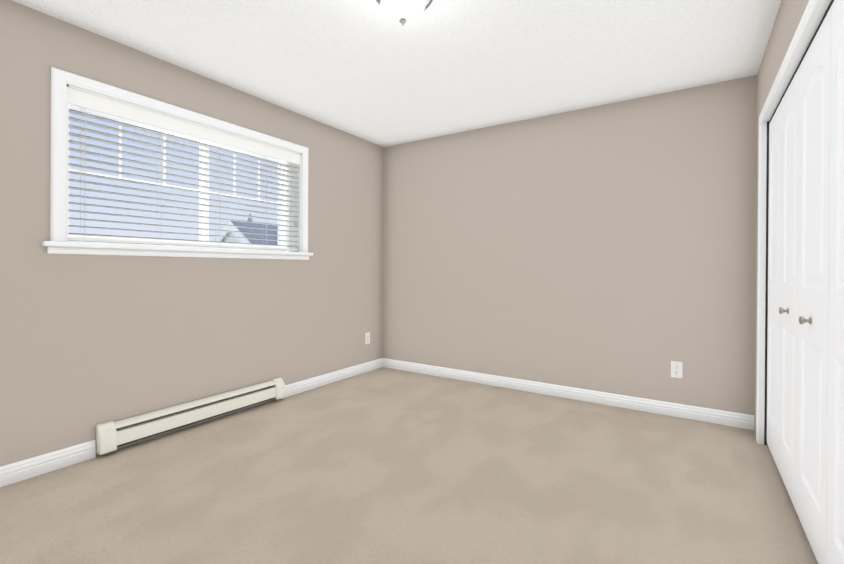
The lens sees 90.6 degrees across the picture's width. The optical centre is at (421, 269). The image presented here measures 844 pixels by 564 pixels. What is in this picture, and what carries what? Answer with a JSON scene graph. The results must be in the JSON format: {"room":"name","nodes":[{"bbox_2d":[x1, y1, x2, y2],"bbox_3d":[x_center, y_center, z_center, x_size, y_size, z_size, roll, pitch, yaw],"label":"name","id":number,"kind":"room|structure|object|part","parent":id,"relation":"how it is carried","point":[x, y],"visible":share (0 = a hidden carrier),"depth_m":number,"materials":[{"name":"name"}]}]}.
{"room":"empty bedroom","nodes":[
{"label":"empty bedroom","id":0,"kind":"room"},
{"bbox_2d":[0,0,382,466],"bbox_3d":[-1.601,-0.136,2.995,0.160,2.440,4.041,0,0,33],"label":"wall","id":1,"kind":"structure","parent":0,"point":[88,343],"depth_m":2.65,"materials":[{"name":"beige paint"}]},
{"bbox_2d":[0,440,95,486],"bbox_3d":[-2.259,1.035,1.833,0.015,0.098,1.376,0,0,33],"label":"baseboard","id":2,"kind":"structure","parent":1,"relation":"attached to","point":[15,472],"depth_m":2.22,"materials":[{"name":"white wood"}]},
{"bbox_2d":[42,241,312,255],"bbox_3d":[-1.492,-0.135,2.976,0.045,0.026,1.848,0,0,33],"label":"stool","id":3,"kind":"object","parent":1,"relation":"attached to","point":[91,245],"visible":1,"depth_m":2.66,"materials":[{"name":"white wood"}]},
{"bbox_2d":[47,67,308,259],"bbox_3d":[-1.600,-0.583,3.047,0.260,1.000,1.804,0,0,33],"label":"window","id":4,"kind":"structure","parent":1,"relation":"in","point":[126,139],"depth_m":2.78,"materials":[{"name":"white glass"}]},
{"bbox_3d":[-1.504,-0.102,2.984,0.016,0.040,1.804,0,0,33],"label":"window sill apron","id":5,"kind":"part","parent":4,"relation":"part of","materials":[{"name":"white wood"}]},
{"bbox_3d":[-1.674,-0.578,3.094,0.085,0.867,1.636,0,0,33],"label":"vinyl window frame","id":6,"kind":"part","parent":4,"relation":"part of","materials":[{"name":"white plastic"}]},
{"bbox_3d":[-1.549,-0.169,3.013,0.052,0.018,1.616,0,0,33],"label":"window blind bottom rail","id":7,"kind":"part","parent":4,"relation":"part of","materials":[{"name":"white plastic"}]},
{"bbox_2d":[69,88,299,164],"bbox_3d":[-1.538,-0.961,3.006,0.064,0.089,1.625,0,0,33],"label":"blind valance","id":8,"kind":"object","parent":4,"relation":"attached to","point":[79,98],"visible":0.89,"depth_m":2.76,"materials":[{"name":"white plastic"}]},
{"bbox_2d":[80,107,85,224],"bbox_3d":[-1.924,-0.556,2.374,0.011,0.796,0.017,0,0,33],"label":"blind cord","id":9,"kind":"object","parent":8,"relation":"hanging from","point":[80,107],"depth_m":2.41,"materials":[{"name":"white fabric"}]},
{"bbox_2d":[157,127,157,177],"bbox_3d":[-1.745,-0.556,2.755,0.002,0.796,0.002,0,0,33],"label":"blind cord","id":10,"kind":"object","parent":8,"relation":"hanging from","point":[157,127],"depth_m":2.75,"materials":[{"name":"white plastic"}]},
{"bbox_2d":[161,128,161,210],"bbox_3d":[-1.701,-0.556,2.727,0.002,0.796,0.002,0,0,33],"label":"blind cord","id":11,"kind":"object","parent":8,"relation":"hanging from","point":[161,177],"depth_m":2.75,"materials":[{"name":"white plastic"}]},
{"bbox_2d":[68,109,298,246],"bbox_3d":[-1.526,-0.544,2.998,0.002,0.692,1.616,0,0,33],"label":"window blind slat edges","id":12,"kind":"object","parent":8,"relation":"hanging from","point":[174,187],"visible":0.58,"depth_m":2.78,"materials":[{"name":"white plastic"}]},
{"bbox_2d":[219,192,219,247],"bbox_3d":[-1.482,-0.556,3.066,0.002,0.796,0.002,0,0,33],"label":"blind cord","id":13,"kind":"object","parent":8,"relation":"hanging from","point":[219,192],"depth_m":3.09,"materials":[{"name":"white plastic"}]},
{"bbox_2d":[266,156,266,227],"bbox_3d":[-1.262,-0.556,3.405,0.002,0.796,0.002,0,0,33],"label":"blind cord","id":14,"kind":"object","parent":8,"relation":"hanging from","point":[266,156],"depth_m":3.43,"materials":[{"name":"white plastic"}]},
{"bbox_2d":[296,185,296,220],"bbox_3d":[-1.097,-0.675,3.639,0.002,0.518,0.017,0,0,33],"label":"blind cord","id":15,"kind":"object","parent":8,"relation":"hanging from","point":[296,185],"depth_m":3.65,"materials":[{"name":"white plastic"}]},
{"bbox_2d":[96,377,284,454],"bbox_3d":[-1.510,0.981,2.938,0.070,0.162,1.285,0,0,33],"label":"baseboard heater","id":16,"kind":"object","parent":1,"relation":"attached to","point":[111,436],"visible":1,"depth_m":2.77,"materials":[{"name":"beige metal"}]},
{"bbox_2d":[281,358,382,398],"bbox_3d":[-0.808,1.036,4.071,0.015,0.098,1.372,0,0,33],"label":"baseboard","id":17,"kind":"structure","parent":1,"relation":"attached to","point":[313,383],"depth_m":3.97,"materials":[{"name":"white wood"}]},
{"bbox_2d":[365,332,369,343],"bbox_3d":[-0.576,0.733,4.433,0.008,0.122,0.076,0,0,33],"label":"electrical outlet","id":18,"kind":"object","parent":1,"relation":"attached to","point":[367,337],"visible":1,"depth_m":4.43,"materials":[{"name":"white plastic"}]},
{"bbox_2d":[12,0,781,146],"bbox_3d":[0.107,-1.393,1.888,4.215,0.100,4.361,0,0,33],"label":"ceiling","id":19,"kind":"structure","parent":0,"point":[374,71],"depth_m":2.57,"materials":[{"name":"paint"}]},
{"bbox_2d":[376,0,432,25],"bbox_3d":[-0.092,-1.258,2.010,0.250,0.174,0.250,0,0,33],"label":"ceiling light","id":20,"kind":"object","parent":19,"relation":"attached to","point":[402,11],"visible":1,"depth_m":1.98,"materials":[{"name":"white glass"}]},
{"bbox_2d":[0,367,817,563],"bbox_3d":[0.093,1.147,1.897,4.215,0.100,4.361,0,0,33],"label":"floor","id":21,"kind":"structure","parent":0,"point":[382,465],"depth_m":2.07,"materials":[{"name":"carpet"}]},
{"bbox_2d":[382,75,756,414],"bbox_3d":[1.242,-0.123,3.655,4.215,2.440,0.160,0,0,33],"label":"wall","id":22,"kind":"structure","parent":0,"point":[609,248],"depth_m":3.46,"materials":[{"name":"beige paint"}]},
{"bbox_2d":[382,358,753,429],"bbox_3d":[0.920,1.046,3.759,3.255,0.098,0.015,0,0,33],"label":"baseboard","id":23,"kind":"structure","parent":22,"relation":"attached to","point":[729,418],"depth_m":3.45,"materials":[{"name":"white wood"}]},
{"bbox_2d":[671,361,682,377],"bbox_3d":[1.904,0.752,3.126,0.076,0.122,0.008,0,0,33],"label":"electrical outlet","id":24,"kind":"object","parent":22,"relation":"attached to","point":[676,369],"visible":1,"depth_m":3.12,"materials":[{"name":"white plastic"}]},
{"bbox_2d":[754,0,808,432],"bbox_3d":[1.245,-0.115,1.150,0.115,2.440,4.041,0,0,33],"label":"wall","id":25,"kind":"structure","parent":0,"point":[790,13],"depth_m":2.31,"materials":[{"name":"beige paint"}]},
{"bbox_2d":[756,0,843,563],"bbox_3d":[1.650,0.059,1.787,0.127,2.094,2.094,0,0,33],"label":"closet","id":26,"kind":"object","parent":25,"relation":"attached to","point":[800,365],"visible":1,"depth_m":1.72,"materials":[{"name":"white wood"}]},
{"bbox_3d":[2.055,0.090,2.415,0.034,1.992,0.457,0,0,33],"label":"door","id":27,"kind":"part","parent":26,"relation":"part of","materials":[{"name":"white wood"}]},
{"bbox_3d":[1.812,0.090,2.039,0.034,1.992,0.431,0,0,33],"label":"door","id":28,"kind":"part","parent":26,"relation":"part of","materials":[{"name":"white wood"}]},
{"bbox_3d":[1.558,0.089,1.648,0.034,1.992,0.497,0,0,33],"label":"door","id":29,"kind":"part","parent":26,"relation":"part of","materials":[{"name":"white wood"}]},
{"bbox_3d":[1.269,0.089,1.203,0.034,1.992,0.557,0,0,33],"label":"door","id":30,"kind":"part","parent":26,"relation":"part of","materials":[{"name":"white wood"}]},
{"label":"outside","id":31,"kind":"structure","parent":0,"visible":0},
{"bbox_3d":[-30.712,3.929,31.802,79.700,0.200,140.000,0,0,33],"label":"ground","id":32,"kind":"structure","parent":31,"visible":0},
{"bbox_2d":[220,232,239,242],"bbox_3d":[-2.149,1.331,18.383,7.200,5.400,13.450,0,0,33],"label":"house","id":33,"kind":"structure","parent":32,"relation":"on","point":[224,239],"depth_m":12.78,"materials":[{"name":"white"}]},
{"bbox_2d":[231,221,277,244],"bbox_3d":[-2.082,-0.083,18.470,7.760,2.773,13.790,0,0,33],"label":"roof","id":34,"kind":"structure","parent":33,"relation":"on","point":[246,235],"depth_m":12.90,"materials":[{"name":"grey"}]},
{"bbox_2d":[213,221,249,242],"bbox_3d":[-5.843,0.005,12.668,7.760,2.993,0.001,0,0,33],"label":"fascia","id":35,"kind":"object","parent":34,"relation":"attached to","point":[229,228],"depth_m":12.61,"materials":[{"name":"white"}]}
]}

